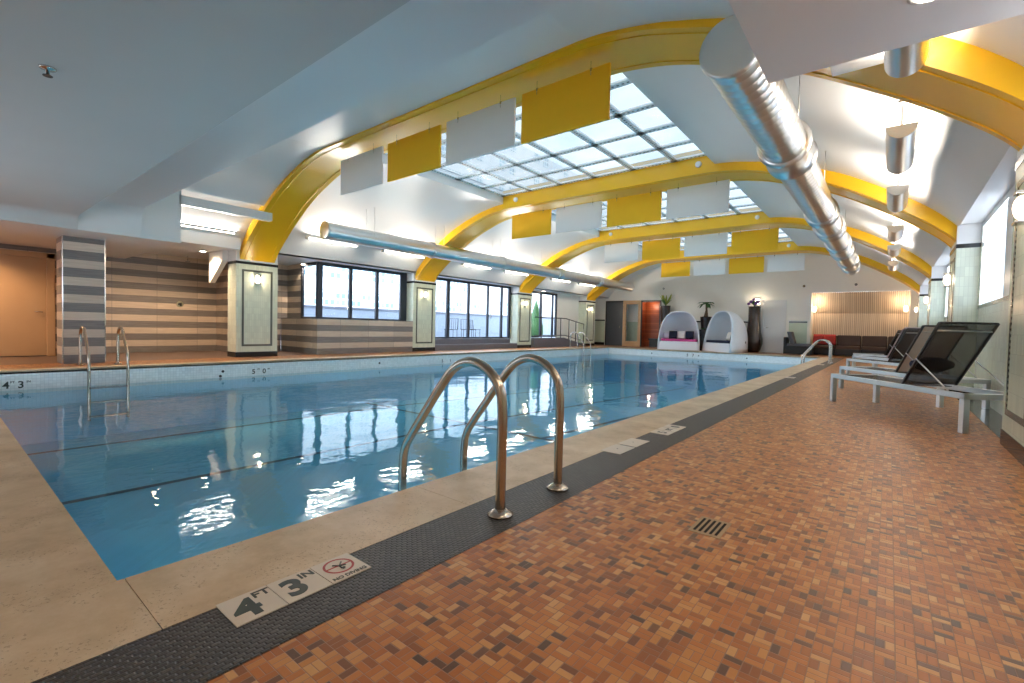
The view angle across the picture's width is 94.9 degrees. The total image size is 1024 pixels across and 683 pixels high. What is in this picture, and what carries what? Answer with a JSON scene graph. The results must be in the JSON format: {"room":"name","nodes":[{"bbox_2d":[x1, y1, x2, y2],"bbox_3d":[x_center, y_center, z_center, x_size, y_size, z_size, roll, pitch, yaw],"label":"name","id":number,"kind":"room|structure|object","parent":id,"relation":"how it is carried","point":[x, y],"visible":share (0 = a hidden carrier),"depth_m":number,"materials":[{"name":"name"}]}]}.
{"room":"indoor swimming pool","nodes":[
{"label":"indoor swimming pool","id":0,"kind":"room"},
{"bbox_2d":[0,243,56,356],"bbox_3d":[-11.857,-0.878,8.996,0.001,2.460,5.200,3,2,39],"label":"wall","id":1,"kind":"structure","parent":0,"point":[2,246],"depth_m":10.54,"materials":[{"name":"brown wood"}]},
{"bbox_2d":[0,249,55,355],"bbox_3d":[-11.051,-0.818,9.927,0.095,2.320,2.020,3,2,39],"label":"door","id":2,"kind":"structure","parent":1,"relation":"in","point":[27,279],"depth_m":10.37,"materials":[{"name":"beige wood"}]},
{"bbox_2d":[0,351,314,364],"bbox_3d":[-9.923,0.351,10.440,3.500,0.001,9.850,3,2,39],"label":"floor","id":3,"kind":"structure","parent":0,"point":[137,356],"depth_m":11.16,"materials":[{"name":"brown tile"}]},
{"bbox_2d":[106,253,300,352],"bbox_3d":[-8.205,-1.001,12.501,2.500,2.660,4.840,3,2,39],"label":"wall","id":4,"kind":"structure","parent":0,"point":[143,291],"depth_m":13.00,"materials":[{"name":"brown tile"}]},
{"bbox_2d":[301,262,406,320],"bbox_3d":[-4.959,-1.517,15.037,0.950,1.645,3.210,3,2,39],"label":"window","id":5,"kind":"structure","parent":4,"relation":"in","point":[319,265],"depth_m":14.34,"materials":[{"name":"black metal"}]},
{"bbox_2d":[281,318,412,354],"bbox_3d":[-5.241,-0.194,15.164,2.150,1.020,3.390,3,2,39],"label":"wall","id":6,"kind":"structure","parent":0,"point":[317,336],"depth_m":14.10,"materials":[{"name":"brown tile"}]},
{"bbox_2d":[0,345,1023,682],"bbox_3d":[0.932,0.515,13.333,16.815,0.001,27.950,3,2,39],"label":"floor","id":7,"kind":"structure","parent":0,"point":[866,541],"depth_m":1.74,"materials":[{"name":"tile"}]},
{"bbox_2d":[56,235,105,363],"bbox_3d":[-8.588,-0.804,9.360,0.666,2.440,0.636,3,2,39],"label":"striped column","id":8,"kind":"structure","parent":7,"relation":"on","point":[80,262],"depth_m":9.14,"materials":[{"name":"grey tile"}]},
{"bbox_2d":[227,250,277,356],"bbox_3d":[-6.639,-0.942,12.052,0.506,2.640,1.012,3,2,39],"label":"pilaster","id":9,"kind":"object","parent":7,"relation":"on","point":[252,307],"visible":0.94,"depth_m":11.79,"materials":[{"name":"beige paint"}]},
{"bbox_2d":[0,347,832,682],"bbox_3d":[1.790,1.501,12.804,9.888,1.901,22.220,3,2,39],"label":"swimming pool","id":10,"kind":"object","parent":7,"relation":"in","point":[222,481],"visible":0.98,"depth_m":6.84,"materials":[{"name":"blue liquid"}]},
{"bbox_2d":[77,326,129,420],"bbox_3d":[-7.650,0.557,8.809,0.842,1.696,0.674,3,2,39],"label":"pool ladder","id":11,"kind":"object","parent":10,"relation":"attached to","point":[82,328],"visible":1,"depth_m":8.76,"materials":[{"name":"silver metal"}]},
{"bbox_2d":[398,354,568,519],"bbox_3d":[-0.183,0.917,2.671,0.842,1.696,0.624,3,2,39],"label":"pool ladder","id":12,"kind":"object","parent":10,"relation":"attached to","point":[499,512],"visible":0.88,"depth_m":2.60,"materials":[{"name":"silver metal"}]},
{"bbox_2d":[800,339,832,363],"bbox_3d":[9.718,0.768,15.003,0.842,1.696,0.674,3,2,39],"label":"pool ladder","id":13,"kind":"object","parent":10,"relation":"attached to","point":[825,340],"visible":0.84,"depth_m":14.95,"materials":[{"name":"silver metal"}]},
{"bbox_2d":[406,273,435,351],"bbox_3d":[-3.202,-0.993,16.333,0.506,2.640,1.012,3,2,39],"label":"pilaster","id":14,"kind":"object","parent":7,"relation":"on","point":[420,310],"visible":0.88,"depth_m":16.08,"materials":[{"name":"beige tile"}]},
{"bbox_2d":[31,358,844,682],"bbox_3d":[5.772,0.740,9.597,0.370,0.001,22.280,3,2,39],"label":"floor border","id":15,"kind":"structure","parent":7,"relation":"on","point":[200,648],"depth_m":1.63,"materials":[{"name":"black tile"}]},
{"bbox_2d":[216,553,370,627],"bbox_3d":[-0.727,0.830,1.608,0.163,0.010,0.459,3,2,39],"label":"depth marker","id":16,"kind":"object","parent":15,"relation":"on","point":[243,609],"depth_m":1.57,"materials":[{"name":"white tile"}]},
{"bbox_2d":[601,438,649,453],"bbox_3d":[0.886,0.807,3.646,0.157,0.004,0.537,3,2,39],"label":"depth marker","id":17,"kind":"object","parent":15,"relation":"on","point":[617,449],"depth_m":3.62,"materials":[{"name":"white tile"}]},
{"bbox_2d":[650,424,685,434],"bbox_3d":[1.423,0.801,4.276,0.167,0.004,0.471,3,2,39],"label":"depth marker","id":18,"kind":"object","parent":15,"relation":"on","point":[662,432],"depth_m":4.26,"materials":[{"name":"white tile"}]},
{"bbox_2d":[435,338,516,350],"bbox_3d":[-1.418,0.091,18.562,0.460,0.420,4.690,3,2,39],"label":"entry steps","id":19,"kind":"structure","parent":7,"relation":"on","point":[443,344],"depth_m":18.23,"materials":[{"name":"grey tile"}]},
{"bbox_2d":[510,287,531,347],"bbox_3d":[0.372,-1.047,20.785,0.506,2.640,1.012,3,2,39],"label":"pilaster","id":20,"kind":"object","parent":7,"relation":"on","point":[520,315],"visible":0.91,"depth_m":20.46,"materials":[{"name":"white paint"}]},
{"bbox_2d":[531,337,585,347],"bbox_3d":[2.199,0.029,22.987,0.560,0.440,4.600,3,2,39],"label":"ramp","id":21,"kind":"object","parent":7,"relation":"on","point":[536,342],"visible":0.71,"depth_m":22.19,"materials":[{"name":"grey stone"}]},
{"bbox_2d":[534,316,583,342],"bbox_3d":[2.374,-0.490,22.662,0.048,1.304,4.323,3,2,39],"label":"ramp railing","id":22,"kind":"object","parent":21,"relation":"attached to","point":[541,335],"visible":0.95,"depth_m":22.59,"materials":[{"name":"black metal"}]},
{"bbox_2d":[578,296,595,345],"bbox_3d":[4.003,-1.101,25.308,0.506,2.640,1.012,3,2,39],"label":"pilaster","id":23,"kind":"object","parent":7,"relation":"on","point":[585,316],"visible":0.91,"depth_m":24.97,"materials":[{"name":"green tile"}]},
{"bbox_2d":[640,300,660,346],"bbox_3d":[7.575,-0.949,25.296,1.100,2.500,0.650,3,2,39],"label":"cabin","id":24,"kind":"object","parent":7,"relation":"on","point":[650,324],"visible":0.69,"depth_m":25.60,"materials":[{"name":"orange wood"}]},
{"bbox_2d":[661,305,670,323],"bbox_3d":[7.858,-0.747,24.141,0.500,2.180,0.500,3,2,39],"label":"planter","id":25,"kind":"object","parent":7,"relation":"on","point":[665,310],"visible":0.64,"depth_m":23.93,"materials":[{"name":"black ceramic"}]},
{"bbox_2d":[657,311,699,350],"bbox_3d":[8.256,-0.546,23.033,1.910,1.866,1.475,2,2,27],"label":"daybed","id":26,"kind":"object","parent":7,"relation":"on","point":[677,321],"visible":0.92,"depth_m":22.88,"materials":[{"name":"fabric"}]},
{"bbox_2d":[688,516,731,538],"bbox_3d":[0.912,0.854,2.163,0.136,0.004,0.210,3,2,39],"label":"floor drain","id":27,"kind":"object","parent":7,"relation":"on","point":[710,527],"visible":1,"depth_m":2.15,"materials":[{"name":"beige metal"}]},
{"bbox_2d":[702,311,747,352],"bbox_3d":[9.948,-0.459,21.463,1.475,1.866,1.910,1,2,-13],"label":"daybed","id":28,"kind":"object","parent":7,"relation":"on","point":[721,323],"visible":1,"depth_m":21.23,"materials":[{"name":"white fabric"}]},
{"bbox_2d":[747,306,762,352],"bbox_3d":[11.115,-0.554,21.593,0.760,2.100,0.760,3,2,39],"label":"planter","id":29,"kind":"object","parent":7,"relation":"on","point":[755,340],"visible":0.88,"depth_m":21.34,"materials":[{"name":"brown ceramic"}]},
{"bbox_2d":[783,332,813,354],"bbox_3d":[12.349,0.062,20.224,1.040,0.950,0.800,3,2,39],"label":"lounge chair","id":30,"kind":"object","parent":7,"relation":"on","point":[792,347],"visible":0.88,"depth_m":20.06,"materials":[{"name":"black wicker"}]},
{"bbox_2d":[814,336,836,354],"bbox_3d":[13.455,0.136,20.280,0.836,0.850,0.790,3,2,39],"label":"module","id":31,"kind":"object","parent":7,"relation":"on","point":[819,349],"visible":0.46,"depth_m":19.99,"materials":[{"name":"black leather"}]},
{"bbox_2d":[835,335,860,355],"bbox_3d":[14.125,0.168,19.742,0.836,0.850,0.790,3,2,39],"label":"module","id":32,"kind":"object","parent":7,"relation":"on","point":[847,345],"visible":0.95,"depth_m":19.66,"materials":[{"name":"brown leather"}]},
{"bbox_2d":[836,345,859,349],"bbox_3d":[14.054,0.253,19.659,0.816,0.140,0.570,3,2,39],"label":"seat cushion","id":33,"kind":"object","parent":32,"relation":"on","point":[843,347],"depth_m":19.49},
{"bbox_2d":[837,335,860,345],"bbox_3d":[14.271,-0.040,19.912,0.816,0.440,0.180,3,2,39],"label":"cushion","id":34,"kind":"object","parent":32,"relation":"on","point":[842,340],"depth_m":19.84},
{"bbox_2d":[860,336,886,353],"bbox_3d":[14.795,0.199,19.204,0.836,0.850,0.790,3,2,39],"label":"module","id":35,"kind":"object","parent":7,"relation":"on","point":[870,344],"visible":0.86,"depth_m":19.16,"materials":[{"name":"brown leather"}]},
{"bbox_2d":[861,346,886,350],"bbox_3d":[14.725,0.285,19.121,0.816,0.140,0.570,3,2,39],"label":"seat cushion","id":36,"kind":"object","parent":35,"relation":"on","point":[864,348],"depth_m":18.96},
{"bbox_2d":[862,336,886,346],"bbox_3d":[14.941,-0.008,19.374,0.816,0.440,0.180,3,2,39],"label":"cushion","id":37,"kind":"object","parent":35,"relation":"on","point":[870,341],"depth_m":19.30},
{"bbox_2d":[853,330,901,365],"bbox_3d":[10.264,0.219,12.765,0.620,1.055,1.970,1,2,2],"label":"sun lounger","id":38,"kind":"object","parent":7,"relation":"on","point":[893,341],"visible":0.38,"depth_m":12.51,"materials":[{"name":"metal"}]},
{"bbox_2d":[852,329,905,366],"bbox_3d":[9.074,0.241,11.156,0.620,1.055,1.970,1,2,2],"label":"sun lounger","id":39,"kind":"object","parent":7,"relation":"on","point":[853,356],"visible":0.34,"depth_m":11.50,"materials":[{"name":"metal"}]},
{"bbox_2d":[846,328,919,373],"bbox_3d":[7.759,0.261,9.518,0.620,1.055,1.970,1,2,2],"label":"sun lounger","id":40,"kind":"object","parent":7,"relation":"on","point":[908,336],"visible":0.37,"depth_m":9.18,"materials":[{"name":"metal"}]},
{"bbox_2d":[838,325,990,408],"bbox_3d":[5.801,0.294,6.936,0.620,1.055,1.970,1,2,2],"label":"sun lounger","id":41,"kind":"object","parent":7,"relation":"on","point":[923,334],"visible":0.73,"depth_m":6.50,"materials":[{"name":"metal"}]},
{"bbox_2d":[830,322,1003,433],"bbox_3d":[4.587,0.315,5.359,0.620,1.055,1.970,1,2,2],"label":"sun lounger","id":42,"kind":"object","parent":7,"relation":"on","point":[951,348],"visible":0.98,"depth_m":4.90,"materials":[{"name":"fabric"}]},
{"bbox_2d":[917,285,928,326],"bbox_3d":[14.740,-0.611,16.694,0.506,2.680,1.012,3,2,39],"label":"pilaster","id":43,"kind":"object","parent":7,"relation":"on","point":[922,311],"visible":0.33,"depth_m":16.39,"materials":[{"name":"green tile"}]},
{"bbox_2d":[927,266,949,324],"bbox_3d":[11.109,-0.556,12.171,0.506,2.680,1.012,3,2,39],"label":"pilaster","id":44,"kind":"object","parent":7,"relation":"on","point":[936,310],"visible":0.45,"depth_m":11.84,"materials":[{"name":"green tile"}]},
{"bbox_2d":[944,222,991,392],"bbox_3d":[7.534,-0.503,7.719,0.506,2.680,1.012,3,2,39],"label":"pilaster","id":45,"kind":"object","parent":7,"relation":"on","point":[965,254],"visible":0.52,"depth_m":7.39,"materials":[{"name":"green tile"}]},
{"bbox_2d":[943,272,951,286],"bbox_3d":[7.313,-1.033,7.890,0.105,0.240,0.150,3,2,39],"label":"wall sconce","id":46,"kind":"object","parent":45,"relation":"attached to","point":[947,280],"visible":1,"depth_m":7.85,"materials":[{"name":"white glass"}]},
{"bbox_2d":[1000,145,1023,465],"bbox_3d":[4.097,-0.451,3.438,0.506,2.680,1.012,3,2,39],"label":"pilaster","id":47,"kind":"object","parent":7,"relation":"on","point":[1012,430],"visible":0.97,"depth_m":3.74,"materials":[{"name":"beige paint"}]},
{"bbox_2d":[1011,190,1023,225],"bbox_3d":[3.738,-0.980,3.438,0.105,0.240,0.150,3,2,39],"label":"wall sconce","id":48,"kind":"object","parent":47,"relation":"attached to","point":[1018,206],"visible":1,"depth_m":3.43,"materials":[{"name":"white glass"}]},
{"bbox_2d":[0,0,1023,258],"bbox_3d":[-5.468,-2.836,4.529,17.600,2.060,6.270,3,2,39],"label":"ceiling","id":49,"kind":"structure","parent":0,"point":[134,83],"depth_m":3.48,"materials":[{"name":"grey paint"}]},
{"bbox_2d":[38,64,56,77],"bbox_3d":[-3.327,-1.931,3.366,0.100,0.060,0.100,3,2,39],"label":"sprinkler head","id":50,"kind":"object","parent":49,"relation":"attached to","point":[46,68],"visible":1,"depth_m":3.36},
{"bbox_2d":[179,195,271,221],"bbox_3d":[-6.164,-2.865,10.185,0.160,0.180,1.820,3,2,39],"label":"trim","id":51,"kind":"structure","parent":49,"relation":"attached to","point":[186,201],"depth_m":10.08,"materials":[{"name":"white paint"}]},
{"bbox_2d":[830,52,883,76],"bbox_3d":[2.364,-2.266,3.243,0.380,0.040,1.660,3,2,39],"label":"trim","id":52,"kind":"structure","parent":49,"relation":"attached to","point":[876,59],"depth_m":3.82,"materials":[{"name":"white paint"}]},
{"bbox_2d":[907,0,936,5],"bbox_3d":[1.871,-1.557,2.096,0.170,0.010,0.170,3,2,39],"label":"recessed light","id":53,"kind":"object","parent":49,"relation":"in","point":[911,2],"visible":1,"depth_m":2.16,"materials":[{"name":"white paint"}]},
{"bbox_2d":[533,290,578,341],"bbox_3d":[0.450,-1.083,21.684,0.700,2.660,14.000,3,2,39],"label":"wall","id":54,"kind":"structure","parent":0,"point":[567,305],"depth_m":24.17,"materials":[{"name":"beige paint"}]},
{"bbox_2d":[435,277,510,338],"bbox_3d":[-1.567,-1.256,18.640,0.110,2.260,4.730,3,2,39],"label":"window","id":55,"kind":"structure","parent":54,"relation":"in","point":[447,320],"depth_m":18.73,"materials":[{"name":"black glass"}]},
{"bbox_2d":[531,291,556,336],"bbox_3d":[1.357,-1.281,22.307,0.080,2.140,2.710,3,2,39],"label":"window","id":56,"kind":"structure","parent":54,"relation":"in","point":[553,312],"depth_m":23.01,"materials":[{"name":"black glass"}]},
{"bbox_2d":[147,0,1023,298],"bbox_3d":[2.835,-3.186,14.858,17.600,2.090,21.620,3,2,39],"label":"ceiling","id":57,"kind":"structure","parent":0,"point":[953,158],"depth_m":7.76,"materials":[{"name":"white paint"}]},
{"bbox_2d":[181,229,240,249],"bbox_3d":[-7.133,-2.376,10.822,0.270,0.320,1.530,3,2,39],"label":"trim","id":58,"kind":"structure","parent":57,"relation":"attached to","point":[187,237],"depth_m":10.85,"materials":[{"name":"white paint"}]},
{"bbox_2d":[209,250,227,282],"bbox_3d":[-7.507,-1.906,12.006,0.900,0.770,0.120,3,2,39],"label":"bulkhead","id":59,"kind":"object","parent":57,"relation":"attached to","point":[218,260],"visible":1,"depth_m":11.96,"materials":[{"name":"beige paint"}]},
{"bbox_2d":[305,236,358,247],"bbox_3d":[-4.855,-2.698,12.746,0.110,0.090,1.510,3,2,39],"label":"fluorescent light","id":60,"kind":"object","parent":57,"relation":"attached to","point":[306,237],"visible":0.94,"depth_m":12.67,"materials":[{"name":"beige"}]},
{"bbox_2d":[381,249,424,258],"bbox_3d":[-3.352,-2.721,14.618,0.110,0.090,1.610,3,2,39],"label":"fluorescent light","id":61,"kind":"object","parent":57,"relation":"attached to","point":[382,250],"visible":0.87,"depth_m":14.52,"materials":[{"name":"beige"}]},
{"bbox_2d":[319,209,634,291],"bbox_3d":[0.855,-2.993,17.758,0.486,1.023,16.980,3,2,39],"label":"ventilation duct","id":62,"kind":"object","parent":57,"relation":"hanging from","point":[327,230],"visible":1,"depth_m":14.12,"materials":[{"name":"metal"}]},
{"bbox_2d":[385,73,705,196],"bbox_3d":[0.549,-4.014,9.777,5.780,0.040,4.660,3,2,39],"label":"skylight","id":63,"kind":"object","parent":57,"relation":"attached to","point":[637,134],"visible":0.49,"depth_m":9.96,"materials":[{"name":"clear glass"}]},
{"bbox_2d":[240,18,1023,262],"bbox_3d":[-1.211,-2.950,7.670,13.310,2.348,0.840,3,2,39],"label":"beam","id":64,"kind":"structure","parent":57,"relation":"attached to","point":[982,89],"depth_m":5.46,"materials":[{"name":"yellow paint"}]},
{"bbox_2d":[341,143,383,194],"bbox_3d":[-2.897,-3.314,9.017,1.360,0.800,0.048,3,2,39],"label":"panel","id":65,"kind":"object","parent":64,"relation":"hanging from","point":[362,171],"visible":1,"depth_m":8.96,"materials":[{"name":"white fabric"}]},
{"bbox_2d":[387,122,441,181],"bbox_3d":[-1.697,-3.257,8.054,1.380,0.800,0.048,3,2,39],"label":"panel","id":66,"kind":"object","parent":64,"relation":"hanging from","point":[420,152],"visible":1,"depth_m":7.99,"materials":[{"name":"yellow fabric"}]},
{"bbox_2d":[446,95,515,165],"bbox_3d":[-0.501,-3.200,7.094,1.390,0.800,0.048,3,2,39],"label":"panel","id":67,"kind":"object","parent":64,"relation":"hanging from","point":[491,129],"visible":1,"depth_m":7.03,"materials":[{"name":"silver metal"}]},
{"bbox_2d":[521,62,610,143],"bbox_3d":[0.669,-3.145,6.156,1.350,0.800,0.048,3,2,39],"label":"panel","id":68,"kind":"object","parent":64,"relation":"hanging from","point":[580,100],"visible":0.99,"depth_m":6.09,"materials":[{"name":"yellow metal"}]},
{"bbox_2d":[552,181,762,231],"bbox_3d":[4.052,-4.066,14.140,5.780,0.040,4.870,3,2,39],"label":"skylight","id":69,"kind":"object","parent":57,"relation":"attached to","point":[739,202],"visible":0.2,"depth_m":14.53,"materials":[{"name":"clear glass"}]},
{"bbox_2d":[416,156,956,281],"bbox_3d":[2.210,-3.002,11.931,13.310,2.348,0.890,3,2,39],"label":"beam","id":70,"kind":"structure","parent":57,"relation":"attached to","point":[699,170],"depth_m":10.70,"materials":[{"name":"yellow paint"}]},
{"bbox_2d":[512,209,551,238],"bbox_3d":[0.539,-3.366,13.297,1.360,0.800,0.048,3,2,39],"label":"panel","id":71,"kind":"object","parent":70,"relation":"hanging from","point":[538,223],"visible":1,"depth_m":13.27,"materials":[{"name":"yellow fabric"}]},
{"bbox_2d":[556,201,602,233],"bbox_3d":[1.740,-3.309,12.335,1.380,0.800,0.048,3,2,39],"label":"panel","id":72,"kind":"object","parent":70,"relation":"hanging from","point":[586,216],"visible":1,"depth_m":12.30,"materials":[{"name":"white fabric"}]},
{"bbox_2d":[607,191,661,226],"bbox_3d":[2.936,-3.252,11.374,1.390,0.800,0.048,3,2,39],"label":"panel","id":73,"kind":"object","parent":70,"relation":"hanging from","point":[641,208],"visible":1,"depth_m":11.34,"materials":[{"name":"yellow fabric"}]},
{"bbox_2d":[666,179,729,219],"bbox_3d":[4.106,-3.196,10.437,1.350,0.800,0.048,3,2,39],"label":"panel","id":74,"kind":"object","parent":70,"relation":"hanging from","point":[713,197],"visible":0.98,"depth_m":10.40,"materials":[{"name":"white fabric"}]},
{"bbox_2d":[630,228,791,250],"bbox_3d":[7.651,-4.121,18.623,5.780,0.040,4.970,3,2,39],"label":"skylight","id":75,"kind":"object","parent":57,"relation":"attached to","point":[783,237],"visible":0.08,"depth_m":18.79,"materials":[{"name":"clear glass"}]},
{"bbox_2d":[520,212,931,292],"bbox_3d":[5.785,-3.055,16.384,13.310,2.348,0.890,3,2,39],"label":"beam","id":76,"kind":"structure","parent":57,"relation":"attached to","point":[757,220],"depth_m":15.60,"materials":[{"name":"yellow paint"}]},
{"bbox_2d":[604,242,637,262],"bbox_3d":[4.114,-3.420,17.750,1.360,0.800,0.048,3,2,39],"label":"panel","id":77,"kind":"object","parent":76,"relation":"hanging from","point":[621,252],"visible":1,"depth_m":17.72,"materials":[{"name":"white fabric"}]},
{"bbox_2d":[642,238,680,259],"bbox_3d":[5.314,-3.363,16.787,1.380,0.800,0.048,3,2,39],"label":"panel","id":78,"kind":"object","parent":76,"relation":"hanging from","point":[662,248],"visible":1,"depth_m":16.76,"materials":[{"name":"yellow fabric"}]},
{"bbox_2d":[684,233,727,256],"bbox_3d":[6.511,-3.306,15.827,1.390,0.800,0.048,3,2,39],"label":"panel","id":79,"kind":"object","parent":76,"relation":"hanging from","point":[712,244],"visible":1,"depth_m":15.79,"materials":[{"name":"white fabric"}]},
{"bbox_2d":[731,228,778,252],"bbox_3d":[7.680,-3.250,14.889,1.350,0.800,0.048,3,2,39],"label":"panel","id":80,"kind":"object","parent":76,"relation":"hanging from","point":[761,239],"visible":1,"depth_m":14.86,"materials":[{"name":"yellow fabric"}]},
{"bbox_2d":[587,241,919,300],"bbox_3d":[9.416,-3.110,20.906,13.310,2.348,0.890,3,2,39],"label":"beam","id":81,"kind":"structure","parent":57,"relation":"attached to","point":[783,247],"depth_m":19.80,"materials":[{"name":"yellow paint"}]},
{"bbox_2d":[661,259,689,276],"bbox_3d":[7.745,-3.474,22.272,1.360,0.800,0.048,3,2,39],"label":"panel","id":82,"kind":"object","parent":81,"relation":"hanging from","point":[674,269],"visible":1,"depth_m":22.25,"materials":[{"name":"yellow fabric"}]},
{"bbox_2d":[693,259,725,275],"bbox_3d":[8.945,-3.417,21.309,1.380,0.800,0.048,3,2,39],"label":"panel","id":83,"kind":"object","parent":81,"relation":"hanging from","point":[703,267],"visible":0.97,"depth_m":21.29,"materials":[{"name":"white fabric"}]},
{"bbox_2d":[729,254,763,273],"bbox_3d":[10.142,-3.360,20.349,1.390,0.800,0.048,3,2,39],"label":"panel","id":84,"kind":"object","parent":81,"relation":"hanging from","point":[747,264],"visible":1,"depth_m":20.33,"materials":[{"name":"yellow fabric"}]},
{"bbox_2d":[767,253,804,271],"bbox_3d":[11.311,-3.305,19.411,1.350,0.800,0.048,3,2,39],"label":"panel","id":85,"kind":"object","parent":81,"relation":"hanging from","point":[790,262],"visible":0.98,"depth_m":19.38,"materials":[{"name":"white fabric"}]},
{"bbox_2d":[699,14,860,274],"bbox_3d":[6.957,-2.713,10.317,0.616,0.928,16.350,3,2,39],"label":"ventilation duct","id":86,"kind":"object","parent":57,"relation":"hanging from","point":[785,143],"visible":0.98,"depth_m":5.16,"materials":[{"name":"metal"}]},
{"bbox_2d":[888,258,898,270],"bbox_3d":[11.335,-2.367,13.956,0.260,0.400,1.460,3,2,39],"label":"uplight","id":87,"kind":"object","parent":57,"relation":"hanging from","point":[893,265],"visible":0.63,"depth_m":13.59,"materials":[{"name":"metal"}]},
{"bbox_2d":[888,242,901,256],"bbox_3d":[9.300,-2.336,11.421,0.260,0.400,1.160,3,2,39],"label":"uplight","id":88,"kind":"object","parent":57,"relation":"hanging from","point":[894,250],"visible":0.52,"depth_m":11.09,"materials":[{"name":"metal"}]},
{"bbox_2d":[887,217,904,241],"bbox_3d":[7.782,-2.314,9.531,0.260,0.400,1.310,3,2,39],"label":"uplight","id":89,"kind":"object","parent":57,"relation":"hanging from","point":[894,232],"visible":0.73,"depth_m":9.21,"materials":[{"name":"metal"}]},
{"bbox_2d":[886,174,909,211],"bbox_3d":[5.851,-2.284,7.125,0.260,0.400,1.280,3,2,39],"label":"uplight","id":90,"kind":"object","parent":57,"relation":"hanging from","point":[897,196],"visible":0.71,"depth_m":6.85,"materials":[{"name":"metal"}]},
{"bbox_2d":[885,101,918,173],"bbox_3d":[4.361,-2.262,5.269,0.260,0.400,1.440,3,2,39],"label":"uplight","id":91,"kind":"object","parent":57,"relation":"hanging from","point":[900,139],"visible":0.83,"depth_m":4.98,"materials":[{"name":"metal"}]},
{"bbox_2d":[884,40,929,77],"bbox_3d":[2.633,-2.236,3.117,0.260,0.400,1.360,3,2,39],"label":"uplight","id":92,"kind":"object","parent":57,"relation":"hanging from","point":[904,61],"visible":0.25,"depth_m":3.44,"materials":[{"name":"metal"}]},
{"bbox_2d":[595,254,917,352],"bbox_3d":[10.633,-1.935,23.053,15.600,4.750,0.900,3,2,39],"label":"wall","id":93,"kind":"structure","parent":0,"point":[821,274],"depth_m":20.76,"materials":[{"name":"beige paint"}]},
{"bbox_2d":[594,320,604,344],"bbox_3d":[4.914,-0.539,27.064,0.910,1.450,0.029,3,2,39],"label":"wainscot panel","id":94,"kind":"object","parent":93,"relation":"attached to","point":[599,324],"visible":0.6,"depth_m":26.97,"materials":[{"name":"green tile"}]},
{"bbox_2d":[605,301,622,345],"bbox_3d":[5.731,-1.024,26.384,1.060,2.500,0.120,3,2,39],"label":"door","id":95,"kind":"structure","parent":93,"relation":"in","point":[614,309],"depth_m":26.38,"materials":[{"name":"grey metal"}]},
{"bbox_2d":[622,300,640,346],"bbox_3d":[6.709,-0.988,25.926,1.040,2.500,0.550,3,2,39],"label":"door","id":96,"kind":"structure","parent":93,"relation":"in","point":[630,330],"depth_m":26.07,"materials":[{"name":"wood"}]},
{"bbox_2d":[761,300,786,352],"bbox_3d":[11.913,-0.680,21.404,0.970,2.400,0.092,3,2,39],"label":"door","id":97,"kind":"structure","parent":93,"relation":"in","point":[773,331],"depth_m":21.41,"materials":[{"name":"white paint"}]},
{"bbox_2d":[789,321,806,343],"bbox_3d":[12.665,-0.170,20.845,0.700,1.450,0.029,3,2,39],"label":"wainscot panel","id":98,"kind":"object","parent":93,"relation":"attached to","point":[799,328],"visible":0.52,"depth_m":20.79,"materials":[{"name":"green tile"}]},
{"bbox_2d":[944,300,1008,414],"bbox_3d":[8.475,0.134,8.876,0.001,1.380,25.150,3,2,39],"label":"wall","id":99,"kind":"structure","parent":0,"point":[992,357],"depth_m":5.98,"materials":[{"name":"white paint"}]},
{"bbox_2d":[944,295,1008,318],"bbox_3d":[8.414,-0.547,8.756,0.016,0.055,24.200,3,2,39],"label":"trim","id":100,"kind":"structure","parent":99,"relation":"attached to","point":[1005,298],"depth_m":6.19,"materials":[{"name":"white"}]},
{"bbox_2d":[944,184,1014,316],"bbox_3d":[7.473,-0.510,7.589,0.001,2.700,27.200,3,2,39],"label":"wall","id":101,"kind":"structure","parent":0,"point":[1011,191],"depth_m":5.59,"materials":[{"name":"white paint"}]},
{"bbox_2d":[981,199,1008,303],"bbox_3d":[6.583,-1.140,6.403,0.050,1.170,1.910,3,2,39],"label":"window","id":102,"kind":"structure","parent":101,"relation":"in","point":[995,235],"depth_m":6.33,"materials":[{"name":"white glass"}]},
{"bbox_2d":[957,398,1001,437],"bbox_3d":[7.774,0.841,7.812,0.790,0.001,27.900,3,2,39],"label":"wall","id":103,"kind":"structure","parent":0,"point":[992,419],"depth_m":5.41,"materials":[{"name":"white paint"}]},
{"label":"outside","id":104,"kind":"structure","parent":0,"visible":0},
{"bbox_2d":[470,336,531,337],"bbox_3d":[-21.394,-1.593,55.632,76.950,0.001,100.000,3,2,39],"label":"terrace","id":105,"kind":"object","parent":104,"point":[470,336],"depth_m":28.50,"materials":[{"name":"grey concrete"}]},
{"bbox_2d":[304,265,466,312],"bbox_3d":[-16.769,-14.276,53.369,4.050,25.700,30.500,3,2,39],"label":"office building","id":106,"kind":"structure","parent":105,"relation":"on","point":[335,280],"depth_m":51.48,"materials":[{"name":"white"}]},
{"bbox_2d":[304,305,553,336],"bbox_3d":[-3.618,-0.942,25.978,0.300,1.330,28.000,3,2,39],"label":"wall","id":107,"kind":"structure","parent":105,"relation":"on","point":[479,320],"depth_m":26.04,"materials":[{"name":"grey stone"}]},
{"bbox_2d":[470,284,554,316],"bbox_3d":[6.759,-16.725,85.748,4.050,29.700,47.500,3,2,39],"label":"apartment building","id":108,"kind":"structure","parent":105,"relation":"on","point":[478,293],"depth_m":71.31,"materials":[{"name":"white"}]},
{"bbox_2d":[531,300,542,337],"bbox_3d":[1.283,-1.212,25.889,0.869,2.100,0.793,3,2,39],"label":"conifer tree","id":109,"kind":"object","parent":105,"relation":"on","point":[535,321],"visible":0.51,"depth_m":25.59,"materials":[{"name":"green plant"}]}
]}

